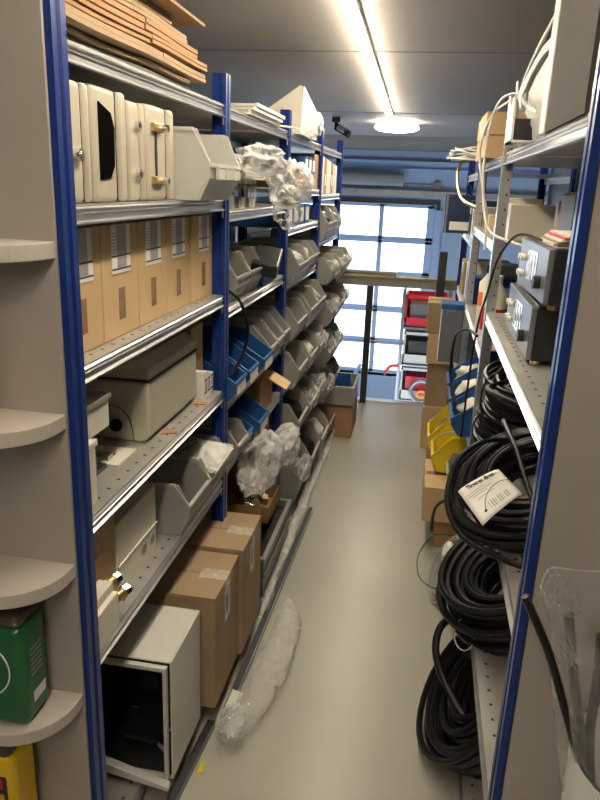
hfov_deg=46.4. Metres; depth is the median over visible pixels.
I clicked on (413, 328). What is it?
shelf
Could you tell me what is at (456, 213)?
box
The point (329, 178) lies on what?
folder
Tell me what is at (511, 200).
cardboard box
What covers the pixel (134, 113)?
enclosure
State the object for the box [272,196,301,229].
plastic bag
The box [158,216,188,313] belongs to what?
cardboard box
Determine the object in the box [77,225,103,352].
cardboard box
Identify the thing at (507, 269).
cardboard box
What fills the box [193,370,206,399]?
box
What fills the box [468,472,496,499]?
print
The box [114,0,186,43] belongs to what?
carton
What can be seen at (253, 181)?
glass jar
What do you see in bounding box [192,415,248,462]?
storage bin
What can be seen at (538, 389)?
shelving rack
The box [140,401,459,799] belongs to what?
floor
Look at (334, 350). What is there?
plastic bag
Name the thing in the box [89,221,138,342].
cardboard box
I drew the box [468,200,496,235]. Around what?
cardboard box
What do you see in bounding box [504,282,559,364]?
instrument
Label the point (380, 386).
door
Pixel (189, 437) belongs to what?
paper sheet
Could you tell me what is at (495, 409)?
cable coil
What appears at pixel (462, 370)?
bundle
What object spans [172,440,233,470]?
paper sheet
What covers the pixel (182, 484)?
storage bin
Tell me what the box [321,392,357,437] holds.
cardboard box
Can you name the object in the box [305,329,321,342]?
plastic bag
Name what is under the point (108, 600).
enclosure
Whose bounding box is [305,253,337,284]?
storage bin
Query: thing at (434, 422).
storage bin
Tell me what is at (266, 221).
box
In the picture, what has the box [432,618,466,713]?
cable loop
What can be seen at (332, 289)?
storage bin
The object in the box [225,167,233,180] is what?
block
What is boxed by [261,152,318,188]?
cardboard box
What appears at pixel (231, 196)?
glass jar
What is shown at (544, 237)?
booklet
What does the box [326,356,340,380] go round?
storage bin
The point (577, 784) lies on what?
bucket
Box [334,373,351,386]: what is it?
storage bin
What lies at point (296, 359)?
storage bin
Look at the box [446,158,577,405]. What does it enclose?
shelving rack
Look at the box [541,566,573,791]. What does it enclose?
clear plastic bag
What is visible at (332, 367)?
pouch
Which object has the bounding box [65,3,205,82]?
carton
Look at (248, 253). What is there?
storage bin
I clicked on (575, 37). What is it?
enclosure
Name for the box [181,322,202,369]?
carton
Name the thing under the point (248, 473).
storage bin
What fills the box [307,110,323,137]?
plastic bag
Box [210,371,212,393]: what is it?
box
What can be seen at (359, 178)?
duct pipe
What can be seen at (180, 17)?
board
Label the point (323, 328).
plastic bag
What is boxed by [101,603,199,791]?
enclosure
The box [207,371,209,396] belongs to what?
box
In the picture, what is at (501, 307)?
bottle
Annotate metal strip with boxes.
[166,719,214,799]
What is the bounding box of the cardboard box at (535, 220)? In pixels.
[505,204,555,240]
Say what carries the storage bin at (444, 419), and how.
in the storage bin at (434, 422)
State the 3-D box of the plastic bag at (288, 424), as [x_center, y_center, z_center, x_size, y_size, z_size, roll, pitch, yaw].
[-0.065,0.169,3.166,0.127,0.093,0.338,5,17,9]
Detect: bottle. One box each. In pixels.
[475,265,489,328]
[478,275,507,336]
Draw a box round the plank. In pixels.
[343,269,396,276]
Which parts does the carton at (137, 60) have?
folded panel, folded panel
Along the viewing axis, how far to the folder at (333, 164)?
4.86 m
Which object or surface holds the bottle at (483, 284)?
on the shelving rack at (538, 389)
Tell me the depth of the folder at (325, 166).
4.46 m
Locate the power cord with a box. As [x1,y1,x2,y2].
[228,290,248,377]
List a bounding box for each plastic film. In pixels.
[216,702,249,739]
[218,603,301,744]
[259,431,335,605]
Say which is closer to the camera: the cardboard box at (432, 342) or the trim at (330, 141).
the cardboard box at (432, 342)
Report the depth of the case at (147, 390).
1.94 m
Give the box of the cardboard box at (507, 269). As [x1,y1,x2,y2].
[464,261,518,298]
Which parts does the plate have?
plate rail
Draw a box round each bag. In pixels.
[234,142,288,177]
[235,429,284,497]
[265,157,315,209]
[271,422,300,452]
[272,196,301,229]
[279,184,298,202]
[283,165,296,174]
[283,436,300,464]
[283,453,303,477]
[292,250,303,262]
[294,385,313,402]
[297,453,310,481]
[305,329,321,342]
[306,373,319,387]
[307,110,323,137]
[307,385,319,406]
[315,372,326,393]
[317,330,328,348]
[322,211,330,222]
[323,328,338,339]
[326,373,334,390]
[327,336,336,353]
[329,298,338,314]
[330,259,339,274]
[334,328,343,343]
[341,255,349,269]
[341,286,349,300]
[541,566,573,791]
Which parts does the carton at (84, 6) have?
folded panel, folded panel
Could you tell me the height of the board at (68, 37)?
0.030 m
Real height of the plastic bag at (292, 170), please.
0.045 m
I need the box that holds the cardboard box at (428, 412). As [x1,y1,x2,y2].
[420,395,444,447]
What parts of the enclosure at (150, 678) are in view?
mounting plate, door frame, cabinet door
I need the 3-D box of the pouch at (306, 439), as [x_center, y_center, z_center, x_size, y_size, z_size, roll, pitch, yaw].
[-0.005,0.295,4.164,0.180,0.201,0.250,5,17,9]
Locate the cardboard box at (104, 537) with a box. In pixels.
[94,514,116,590]
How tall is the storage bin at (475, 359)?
0.161 m
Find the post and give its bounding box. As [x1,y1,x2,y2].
[421,251,447,416]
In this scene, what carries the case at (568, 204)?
on the shelving rack at (538, 389)
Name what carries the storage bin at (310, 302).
on the shelving rack at (66, 59)
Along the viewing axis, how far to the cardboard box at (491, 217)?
3.11 m
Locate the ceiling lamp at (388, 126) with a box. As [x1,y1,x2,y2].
[374,121,418,132]
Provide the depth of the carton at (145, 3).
1.79 m
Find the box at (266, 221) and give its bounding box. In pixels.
[229,210,292,226]
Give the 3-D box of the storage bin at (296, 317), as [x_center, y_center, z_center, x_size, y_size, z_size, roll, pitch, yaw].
[-0.160,-0.430,3.639,0.367,0.171,0.308,5,17,9]
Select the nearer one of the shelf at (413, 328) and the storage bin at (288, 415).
the storage bin at (288, 415)
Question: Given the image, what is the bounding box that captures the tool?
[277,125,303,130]
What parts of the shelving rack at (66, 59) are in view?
post, steel bracket, shelf, shelf, shelf, shelf, shelf, shelf, shelf, post, panel, post, panel, shelf, shelf, shelf, shelf, shelf, shelf, shelf, post, shelf, shelf, shelf, post, post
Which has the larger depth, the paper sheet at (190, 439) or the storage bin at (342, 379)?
the storage bin at (342, 379)
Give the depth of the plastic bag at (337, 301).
4.60 m
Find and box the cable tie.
[453,619,474,650]
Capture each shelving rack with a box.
[42,0,343,799]
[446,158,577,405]
[451,43,599,799]
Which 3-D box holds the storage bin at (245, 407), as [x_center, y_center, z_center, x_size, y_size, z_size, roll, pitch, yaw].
[-0.321,0.050,2.959,0.357,0.141,0.168,5,17,9]
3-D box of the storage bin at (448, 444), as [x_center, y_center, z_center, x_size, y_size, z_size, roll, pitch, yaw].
[0.836,0.251,3.579,0.327,0.191,0.228,5,17,9]
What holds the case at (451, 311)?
on the shelving rack at (560, 181)
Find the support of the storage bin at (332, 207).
on the shelving rack at (66, 59)
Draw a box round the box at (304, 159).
[261,155,308,172]
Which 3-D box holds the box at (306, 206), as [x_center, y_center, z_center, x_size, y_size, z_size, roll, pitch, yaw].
[-0.107,-1.051,3.914,0.301,0.100,0.130,5,17,9]
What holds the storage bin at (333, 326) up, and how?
on the shelving rack at (66, 59)
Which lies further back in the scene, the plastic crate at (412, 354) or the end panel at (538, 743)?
the plastic crate at (412, 354)
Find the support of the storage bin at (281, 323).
on the shelving rack at (66, 59)
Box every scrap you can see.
[161,427,177,433]
[193,400,207,404]
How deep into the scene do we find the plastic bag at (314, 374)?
4.32 m
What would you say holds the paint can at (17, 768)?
on the display shelf at (38, 553)
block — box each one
[216,166,225,179]
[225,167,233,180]
[233,168,240,180]
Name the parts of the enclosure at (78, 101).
enclosure lid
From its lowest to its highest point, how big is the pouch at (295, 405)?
0.154 m
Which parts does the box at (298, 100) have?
plate, plate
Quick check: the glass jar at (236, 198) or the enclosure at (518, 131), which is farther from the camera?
the glass jar at (236, 198)
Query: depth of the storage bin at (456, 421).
2.83 m
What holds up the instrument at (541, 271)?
on the instrument at (533, 328)
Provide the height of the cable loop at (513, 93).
0.474 m
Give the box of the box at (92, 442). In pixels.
[88,439,97,505]
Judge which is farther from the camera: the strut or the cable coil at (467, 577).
the strut
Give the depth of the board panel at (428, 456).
4.39 m
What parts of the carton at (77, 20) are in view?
folded panel, folded panel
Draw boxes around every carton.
[65,0,206,71]
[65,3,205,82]
[66,26,189,83]
[87,0,197,59]
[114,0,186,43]
[134,0,171,24]
[144,548,238,707]
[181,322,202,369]
[182,509,260,653]
[244,370,290,408]
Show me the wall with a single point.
(519, 186)
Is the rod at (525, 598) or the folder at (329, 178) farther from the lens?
the folder at (329, 178)
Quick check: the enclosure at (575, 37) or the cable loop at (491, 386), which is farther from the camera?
the cable loop at (491, 386)
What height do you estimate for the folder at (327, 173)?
0.212 m
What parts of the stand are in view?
red tool handle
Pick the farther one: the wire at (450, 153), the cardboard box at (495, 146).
the wire at (450, 153)
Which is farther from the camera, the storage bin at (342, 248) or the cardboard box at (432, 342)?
the storage bin at (342, 248)
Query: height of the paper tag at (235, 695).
0.024 m
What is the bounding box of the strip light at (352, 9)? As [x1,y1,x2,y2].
[340,0,392,117]
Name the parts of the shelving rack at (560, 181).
shelf, post, post, shelf, post, panel, post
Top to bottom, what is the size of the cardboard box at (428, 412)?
0.298 m
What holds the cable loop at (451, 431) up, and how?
in the storage bin at (448, 444)
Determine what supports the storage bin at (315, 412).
on the shelving rack at (66, 59)
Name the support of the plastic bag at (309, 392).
in the storage bin at (306, 381)
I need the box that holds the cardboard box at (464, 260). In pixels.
[459,258,509,294]
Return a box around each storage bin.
[144,456,210,535]
[170,434,229,503]
[172,126,239,200]
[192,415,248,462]
[197,316,278,353]
[203,326,273,372]
[203,338,258,383]
[203,348,246,400]
[208,311,284,354]
[211,409,253,438]
[227,415,269,482]
[229,241,309,283]
[229,245,261,293]
[229,250,250,301]
[229,393,268,436]
[241,305,290,346]
[242,237,315,273]
[250,296,308,340]
[257,276,273,286]
[260,237,319,266]
[264,285,318,329]
[266,341,308,389]
[268,441,308,501]
[269,389,308,440]
[271,205,335,240]
[292,330,318,374]
[293,375,317,422]
[296,279,326,319]
[298,422,319,477]
[302,321,326,361]
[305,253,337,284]
[305,364,324,402]
[305,407,328,458]
[309,204,341,236]
[314,330,335,367]
[315,404,335,433]
[316,292,336,326]
[318,366,333,403]
[319,245,350,268]
[319,249,347,278]
[322,286,344,318]
[323,281,347,301]
[323,322,341,356]
[323,372,359,406]
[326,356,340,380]
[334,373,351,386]
[427,405,450,451]
[431,424,466,472]
[436,417,448,428]
[446,357,501,396]
[446,452,459,477]
[447,370,477,414]
[449,389,485,436]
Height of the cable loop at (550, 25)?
0.365 m
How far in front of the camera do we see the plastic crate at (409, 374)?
7.22 m
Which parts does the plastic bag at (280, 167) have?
pale bracket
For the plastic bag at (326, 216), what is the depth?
4.45 m
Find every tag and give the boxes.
[196,760,204,773]
[225,689,242,705]
[458,469,521,525]
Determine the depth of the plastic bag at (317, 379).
4.30 m
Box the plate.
[95,445,135,466]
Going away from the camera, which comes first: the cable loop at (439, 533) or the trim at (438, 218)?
the cable loop at (439, 533)
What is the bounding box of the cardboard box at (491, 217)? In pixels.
[484,214,495,231]
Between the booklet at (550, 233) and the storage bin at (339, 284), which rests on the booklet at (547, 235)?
the booklet at (550, 233)
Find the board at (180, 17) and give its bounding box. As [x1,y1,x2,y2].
[147,0,204,26]
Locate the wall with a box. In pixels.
[273,149,550,297]
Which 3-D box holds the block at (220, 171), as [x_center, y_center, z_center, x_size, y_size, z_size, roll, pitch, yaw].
[-0.216,-0.622,1.921,0.012,0.036,0.066,5,17,9]
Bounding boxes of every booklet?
[541,238,568,246]
[542,236,569,244]
[545,234,569,241]
[547,232,570,239]
[550,230,571,237]
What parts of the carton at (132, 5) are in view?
folded panel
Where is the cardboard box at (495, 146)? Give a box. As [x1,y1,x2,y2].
[476,135,517,162]
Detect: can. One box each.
[0,602,47,722]
[0,743,37,799]
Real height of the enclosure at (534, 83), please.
0.210 m
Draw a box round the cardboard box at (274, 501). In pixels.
[268,485,279,521]
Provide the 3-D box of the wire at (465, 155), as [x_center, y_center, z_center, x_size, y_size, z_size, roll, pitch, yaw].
[0.828,-1.208,3.478,0.150,0.040,0.291,5,17,9]
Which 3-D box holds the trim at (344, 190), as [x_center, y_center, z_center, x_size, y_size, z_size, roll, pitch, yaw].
[2.000,-3.176,10.796,6.000,0.080,0.140,5,17,9]
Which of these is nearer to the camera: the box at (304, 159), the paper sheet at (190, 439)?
the paper sheet at (190, 439)
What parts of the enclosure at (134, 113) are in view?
enclosure lid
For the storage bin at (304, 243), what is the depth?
3.91 m
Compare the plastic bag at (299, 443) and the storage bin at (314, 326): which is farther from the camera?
the storage bin at (314, 326)
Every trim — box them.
[202,50,533,138]
[271,196,440,210]
[311,135,477,152]
[327,158,539,173]
[341,188,547,201]
[357,397,422,406]
[429,210,445,291]
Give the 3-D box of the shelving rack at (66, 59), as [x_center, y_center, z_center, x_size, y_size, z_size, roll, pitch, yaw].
[-0.342,-0.358,3.469,0.524,2.020,4.206,5,17,9]
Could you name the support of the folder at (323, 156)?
on the shelving rack at (66, 59)
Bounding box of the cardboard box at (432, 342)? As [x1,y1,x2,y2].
[426,333,449,364]
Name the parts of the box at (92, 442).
box lid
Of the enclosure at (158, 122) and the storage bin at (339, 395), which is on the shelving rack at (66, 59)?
the enclosure at (158, 122)
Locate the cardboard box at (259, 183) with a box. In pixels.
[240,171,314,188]
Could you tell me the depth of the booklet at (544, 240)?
1.68 m
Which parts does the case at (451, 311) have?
case lid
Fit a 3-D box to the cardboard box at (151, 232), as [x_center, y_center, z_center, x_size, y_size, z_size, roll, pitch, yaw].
[-0.553,-0.355,1.875,0.343,0.262,0.196,5,17,9]
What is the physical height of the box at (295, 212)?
0.100 m
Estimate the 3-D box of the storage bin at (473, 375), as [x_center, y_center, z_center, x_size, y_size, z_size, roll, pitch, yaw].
[0.844,-0.026,3.155,0.347,0.161,0.228,5,17,9]
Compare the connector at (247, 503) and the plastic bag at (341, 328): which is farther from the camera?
the plastic bag at (341, 328)
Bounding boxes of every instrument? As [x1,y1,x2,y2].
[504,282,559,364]
[516,237,568,310]
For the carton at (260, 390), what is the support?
on the shelving rack at (66, 59)
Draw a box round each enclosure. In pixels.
[69,79,91,202]
[84,83,126,202]
[96,571,131,648]
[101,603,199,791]
[114,483,157,588]
[124,100,145,200]
[139,103,173,200]
[505,81,531,145]
[518,38,550,139]
[539,0,599,134]
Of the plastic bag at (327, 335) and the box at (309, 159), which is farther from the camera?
the plastic bag at (327, 335)
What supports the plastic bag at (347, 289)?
in the storage bin at (339, 284)
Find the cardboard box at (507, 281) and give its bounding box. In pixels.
[473,275,517,304]
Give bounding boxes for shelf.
[0,0,91,799]
[397,388,413,401]
[400,354,426,367]
[403,319,425,329]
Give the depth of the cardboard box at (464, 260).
4.43 m
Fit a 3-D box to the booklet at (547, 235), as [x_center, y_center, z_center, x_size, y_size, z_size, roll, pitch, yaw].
[0.734,-0.397,1.736,0.208,0.005,0.244,5,17,9]
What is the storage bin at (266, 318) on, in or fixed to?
on the shelving rack at (66, 59)
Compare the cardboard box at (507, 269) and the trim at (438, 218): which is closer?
the cardboard box at (507, 269)
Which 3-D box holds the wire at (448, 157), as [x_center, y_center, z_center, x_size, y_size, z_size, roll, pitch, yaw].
[0.824,-1.180,3.422,0.213,0.033,0.417,5,17,9]
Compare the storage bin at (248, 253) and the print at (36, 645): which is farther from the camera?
the storage bin at (248, 253)
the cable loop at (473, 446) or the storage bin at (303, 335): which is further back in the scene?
the storage bin at (303, 335)
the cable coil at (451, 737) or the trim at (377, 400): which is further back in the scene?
the trim at (377, 400)
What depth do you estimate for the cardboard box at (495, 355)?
4.24 m
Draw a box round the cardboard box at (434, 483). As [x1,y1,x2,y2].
[421,459,449,522]
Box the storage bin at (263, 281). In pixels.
[257,276,273,286]
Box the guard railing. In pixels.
[337,274,456,402]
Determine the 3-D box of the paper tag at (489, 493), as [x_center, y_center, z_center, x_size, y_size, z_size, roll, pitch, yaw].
[0.430,0.215,1.567,0.116,0.083,0.097,-5,19,-23]
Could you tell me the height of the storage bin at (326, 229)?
0.201 m
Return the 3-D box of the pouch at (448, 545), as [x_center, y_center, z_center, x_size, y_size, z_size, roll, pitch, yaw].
[0.560,0.588,2.639,0.057,0.111,0.088,5,17,9]
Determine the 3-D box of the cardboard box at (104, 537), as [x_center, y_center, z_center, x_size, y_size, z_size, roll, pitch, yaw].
[-0.630,0.407,1.716,0.297,0.237,0.185,5,17,9]
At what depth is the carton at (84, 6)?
1.62 m
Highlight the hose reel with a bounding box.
[408,379,425,401]
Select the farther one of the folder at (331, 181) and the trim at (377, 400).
the trim at (377, 400)
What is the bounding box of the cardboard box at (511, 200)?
[509,198,542,204]
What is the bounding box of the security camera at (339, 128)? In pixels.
[332,117,351,137]
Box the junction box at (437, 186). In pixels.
[405,182,440,189]
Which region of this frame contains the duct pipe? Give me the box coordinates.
[342,171,403,186]
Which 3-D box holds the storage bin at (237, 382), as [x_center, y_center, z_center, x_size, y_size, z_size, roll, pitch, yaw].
[-0.400,-0.101,2.573,0.387,0.151,0.158,5,17,9]
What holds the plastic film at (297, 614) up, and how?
on the floor
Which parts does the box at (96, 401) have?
box lid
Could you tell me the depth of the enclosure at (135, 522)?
1.90 m
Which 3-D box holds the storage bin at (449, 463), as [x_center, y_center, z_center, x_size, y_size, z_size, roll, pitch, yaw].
[0.852,0.349,3.382,0.287,0.121,0.168,5,17,9]
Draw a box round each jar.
[230,186,235,208]
[234,179,240,208]
[238,180,251,207]
[239,179,246,207]
[243,180,255,206]
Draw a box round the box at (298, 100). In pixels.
[269,85,318,140]
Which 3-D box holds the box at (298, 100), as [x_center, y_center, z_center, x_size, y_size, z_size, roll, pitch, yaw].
[-0.096,-1.438,3.521,0.318,0.210,0.500,5,17,9]
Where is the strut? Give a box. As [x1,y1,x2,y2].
[354,363,361,372]
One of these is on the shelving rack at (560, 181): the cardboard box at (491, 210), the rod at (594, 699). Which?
the cardboard box at (491, 210)
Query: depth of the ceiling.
3.31 m
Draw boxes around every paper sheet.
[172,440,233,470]
[183,438,232,466]
[187,436,231,463]
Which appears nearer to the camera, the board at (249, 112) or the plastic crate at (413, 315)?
the board at (249, 112)
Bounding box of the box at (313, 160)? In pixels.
[312,158,314,173]
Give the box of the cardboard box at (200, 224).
[178,213,211,302]
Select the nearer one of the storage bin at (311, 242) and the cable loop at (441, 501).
the cable loop at (441, 501)
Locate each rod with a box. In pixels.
[521,594,585,770]
[563,612,585,764]
[585,632,599,783]
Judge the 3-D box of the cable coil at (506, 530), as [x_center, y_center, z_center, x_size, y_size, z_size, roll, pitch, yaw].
[0.596,0.212,1.788,0.438,0.307,0.436,13,20,31]
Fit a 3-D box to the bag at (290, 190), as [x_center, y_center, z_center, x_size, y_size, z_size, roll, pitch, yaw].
[-0.045,-0.845,2.891,0.086,0.088,0.144,5,17,9]
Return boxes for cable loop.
[416,533,452,588]
[430,499,466,531]
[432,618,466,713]
[434,431,454,444]
[444,438,521,568]
[449,328,478,412]
[456,160,476,208]
[460,233,542,436]
[478,98,513,249]
[482,92,521,246]
[485,379,520,408]
[502,418,532,502]
[515,16,553,146]
[522,93,535,113]
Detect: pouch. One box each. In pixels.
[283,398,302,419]
[296,433,314,455]
[326,363,336,375]
[441,541,453,560]
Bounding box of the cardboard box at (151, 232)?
[129,218,166,326]
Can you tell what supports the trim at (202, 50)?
attached to the ceiling
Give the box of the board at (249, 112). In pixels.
[239,110,279,125]
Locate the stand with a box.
[383,288,452,401]
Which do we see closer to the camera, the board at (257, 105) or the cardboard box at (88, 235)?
the cardboard box at (88, 235)
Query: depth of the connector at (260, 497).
3.16 m
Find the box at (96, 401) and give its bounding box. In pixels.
[86,390,110,439]
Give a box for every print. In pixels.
[30,638,42,675]
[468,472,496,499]
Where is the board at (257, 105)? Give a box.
[149,103,284,119]
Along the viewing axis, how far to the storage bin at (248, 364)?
2.78 m
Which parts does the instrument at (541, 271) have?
knob, knob, panel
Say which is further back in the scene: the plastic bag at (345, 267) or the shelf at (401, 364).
the shelf at (401, 364)
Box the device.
[250,245,282,278]
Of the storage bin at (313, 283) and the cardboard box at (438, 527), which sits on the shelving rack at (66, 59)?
the storage bin at (313, 283)
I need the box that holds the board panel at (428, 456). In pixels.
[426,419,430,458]
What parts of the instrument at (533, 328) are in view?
panel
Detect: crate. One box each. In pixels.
[259,498,291,594]
[399,366,426,399]
[402,329,427,364]
[404,290,448,327]
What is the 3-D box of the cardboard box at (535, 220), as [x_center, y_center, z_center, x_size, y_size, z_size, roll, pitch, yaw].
[0.871,-0.678,2.673,0.162,0.130,0.170,5,17,9]
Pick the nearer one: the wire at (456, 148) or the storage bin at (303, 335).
the wire at (456, 148)
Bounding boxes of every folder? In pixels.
[321,156,324,193]
[323,158,326,193]
[326,159,328,193]
[328,161,330,193]
[330,163,332,193]
[332,164,334,193]
[334,166,336,192]
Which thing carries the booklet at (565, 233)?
on the booklet at (550, 233)
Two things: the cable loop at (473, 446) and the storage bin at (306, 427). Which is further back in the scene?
the storage bin at (306, 427)
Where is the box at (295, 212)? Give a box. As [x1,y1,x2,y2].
[264,203,298,225]
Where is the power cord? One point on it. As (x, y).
(232, 293)
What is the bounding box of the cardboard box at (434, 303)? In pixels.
[426,296,455,333]
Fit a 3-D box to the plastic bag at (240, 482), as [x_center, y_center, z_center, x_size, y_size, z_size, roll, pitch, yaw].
[-0.162,0.247,2.867,0.176,0.232,0.510,5,17,9]
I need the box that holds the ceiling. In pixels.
[174,0,555,138]
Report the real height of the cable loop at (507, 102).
0.525 m
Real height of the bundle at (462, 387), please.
0.134 m
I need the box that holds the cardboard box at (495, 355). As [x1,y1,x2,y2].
[490,352,499,358]
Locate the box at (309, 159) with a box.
[308,157,311,172]
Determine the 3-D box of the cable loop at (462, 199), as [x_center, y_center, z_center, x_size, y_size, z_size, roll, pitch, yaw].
[0.809,-1.070,3.449,0.069,0.235,0.413,3,17,1]
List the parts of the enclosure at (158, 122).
enclosure lid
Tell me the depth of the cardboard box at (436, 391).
4.71 m
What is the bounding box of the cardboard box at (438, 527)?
[433,522,456,547]
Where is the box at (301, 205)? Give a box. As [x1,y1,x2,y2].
[254,202,303,223]
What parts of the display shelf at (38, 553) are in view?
shelf, shelf, shelf, shelf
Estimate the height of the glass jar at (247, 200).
0.100 m
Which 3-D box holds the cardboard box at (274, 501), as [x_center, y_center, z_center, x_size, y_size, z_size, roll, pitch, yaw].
[-0.119,0.471,3.202,0.004,0.071,0.252,5,17,9]
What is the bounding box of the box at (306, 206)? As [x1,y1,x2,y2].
[256,201,308,222]
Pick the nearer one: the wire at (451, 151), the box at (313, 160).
the wire at (451, 151)
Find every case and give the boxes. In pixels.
[86,331,196,441]
[437,300,477,362]
[558,192,576,230]
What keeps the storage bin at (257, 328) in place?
on the shelving rack at (66, 59)
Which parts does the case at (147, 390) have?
case lid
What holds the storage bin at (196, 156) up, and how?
on the shelving rack at (66, 59)
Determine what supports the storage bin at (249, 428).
on the shelving rack at (66, 59)
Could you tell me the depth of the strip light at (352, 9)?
2.92 m
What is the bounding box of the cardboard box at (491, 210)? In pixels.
[470,207,496,236]
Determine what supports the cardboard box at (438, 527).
on the floor
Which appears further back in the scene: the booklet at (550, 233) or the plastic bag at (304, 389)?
the plastic bag at (304, 389)
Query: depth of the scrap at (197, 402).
2.29 m
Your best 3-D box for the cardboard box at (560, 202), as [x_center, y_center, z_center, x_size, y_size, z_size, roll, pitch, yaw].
[0.920,-0.420,2.227,0.200,0.398,0.240,5,17,9]
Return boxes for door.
[272,198,434,399]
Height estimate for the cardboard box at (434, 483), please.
0.178 m
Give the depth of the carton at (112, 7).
1.66 m
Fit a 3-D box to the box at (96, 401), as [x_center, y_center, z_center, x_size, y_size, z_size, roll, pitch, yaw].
[-0.572,0.032,1.561,0.251,0.080,0.165,5,17,9]
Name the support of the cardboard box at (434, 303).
on the cardboard box at (432, 342)
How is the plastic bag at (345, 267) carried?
in the storage bin at (334, 252)
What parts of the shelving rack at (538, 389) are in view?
shelf, post, shelf, post, shelf, shelf, cable coil, shelf, shelf, shelf, shelf, post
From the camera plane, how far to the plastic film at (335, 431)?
3.91 m
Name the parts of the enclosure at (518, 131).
plate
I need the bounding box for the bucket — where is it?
[561,702,599,799]
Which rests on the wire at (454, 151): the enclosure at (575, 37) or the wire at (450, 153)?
the wire at (450, 153)
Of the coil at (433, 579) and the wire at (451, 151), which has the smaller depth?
the coil at (433, 579)
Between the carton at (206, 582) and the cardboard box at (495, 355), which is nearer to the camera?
the carton at (206, 582)
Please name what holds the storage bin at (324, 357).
on the shelving rack at (66, 59)
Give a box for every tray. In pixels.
[124,693,170,744]
[209,505,259,514]
[227,479,279,523]
[240,172,270,179]
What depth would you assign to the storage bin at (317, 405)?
4.77 m
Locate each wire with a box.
[446,156,475,160]
[449,152,475,156]
[450,146,476,157]
[451,155,471,160]
[452,149,475,160]
[455,147,476,151]
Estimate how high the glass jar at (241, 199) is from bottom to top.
0.100 m
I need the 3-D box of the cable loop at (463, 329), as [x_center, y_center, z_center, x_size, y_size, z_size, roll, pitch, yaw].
[0.664,-0.105,2.810,0.057,0.411,0.430,3,17,1]
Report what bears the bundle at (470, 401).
in the storage bin at (456, 421)
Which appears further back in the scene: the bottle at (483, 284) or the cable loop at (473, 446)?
the bottle at (483, 284)
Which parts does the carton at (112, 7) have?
folded panel, folded panel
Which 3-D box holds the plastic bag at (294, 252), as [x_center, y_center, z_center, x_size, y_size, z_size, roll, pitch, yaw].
[-0.075,-0.696,3.539,0.182,0.134,0.263,5,17,9]
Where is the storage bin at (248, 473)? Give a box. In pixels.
[227,415,269,482]
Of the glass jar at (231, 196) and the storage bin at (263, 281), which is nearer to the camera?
the glass jar at (231, 196)
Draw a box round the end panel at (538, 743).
[499,154,599,799]
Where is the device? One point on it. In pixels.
(270, 258)
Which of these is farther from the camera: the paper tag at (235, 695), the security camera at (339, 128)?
the security camera at (339, 128)
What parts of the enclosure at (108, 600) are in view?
enclosure lid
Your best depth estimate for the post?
5.17 m
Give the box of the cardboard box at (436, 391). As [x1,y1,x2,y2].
[424,363,449,406]
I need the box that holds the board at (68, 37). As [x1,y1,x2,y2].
[67,35,189,89]
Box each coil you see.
[416,634,481,779]
[427,535,456,605]
[436,535,510,654]
[449,427,538,559]
[479,360,527,430]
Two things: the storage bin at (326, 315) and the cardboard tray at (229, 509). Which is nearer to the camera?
the cardboard tray at (229, 509)
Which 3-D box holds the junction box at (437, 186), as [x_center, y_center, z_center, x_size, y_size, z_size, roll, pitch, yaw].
[1.898,-3.312,10.817,0.550,0.120,0.060,5,17,9]
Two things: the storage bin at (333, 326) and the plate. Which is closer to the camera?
the plate
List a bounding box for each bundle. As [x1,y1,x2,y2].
[293,339,313,354]
[306,417,323,436]
[454,379,476,394]
[455,363,477,378]
[456,397,473,411]
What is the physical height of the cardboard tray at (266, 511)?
0.075 m
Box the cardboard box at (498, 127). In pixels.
[477,111,526,141]
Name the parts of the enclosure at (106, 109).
enclosure lid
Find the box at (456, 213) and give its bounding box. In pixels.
[442,194,485,233]
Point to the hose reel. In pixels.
(415, 382)
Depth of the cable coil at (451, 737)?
2.20 m
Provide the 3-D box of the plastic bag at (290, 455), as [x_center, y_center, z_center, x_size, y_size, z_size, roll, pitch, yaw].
[-0.070,0.388,3.868,0.202,0.192,0.241,-4,18,-21]
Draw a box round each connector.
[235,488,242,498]
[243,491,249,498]
[244,501,255,505]
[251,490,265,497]
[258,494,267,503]
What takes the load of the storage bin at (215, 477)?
on the shelving rack at (66, 59)
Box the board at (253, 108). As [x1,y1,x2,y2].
[230,106,282,122]
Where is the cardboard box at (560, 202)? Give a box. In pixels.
[555,201,561,229]

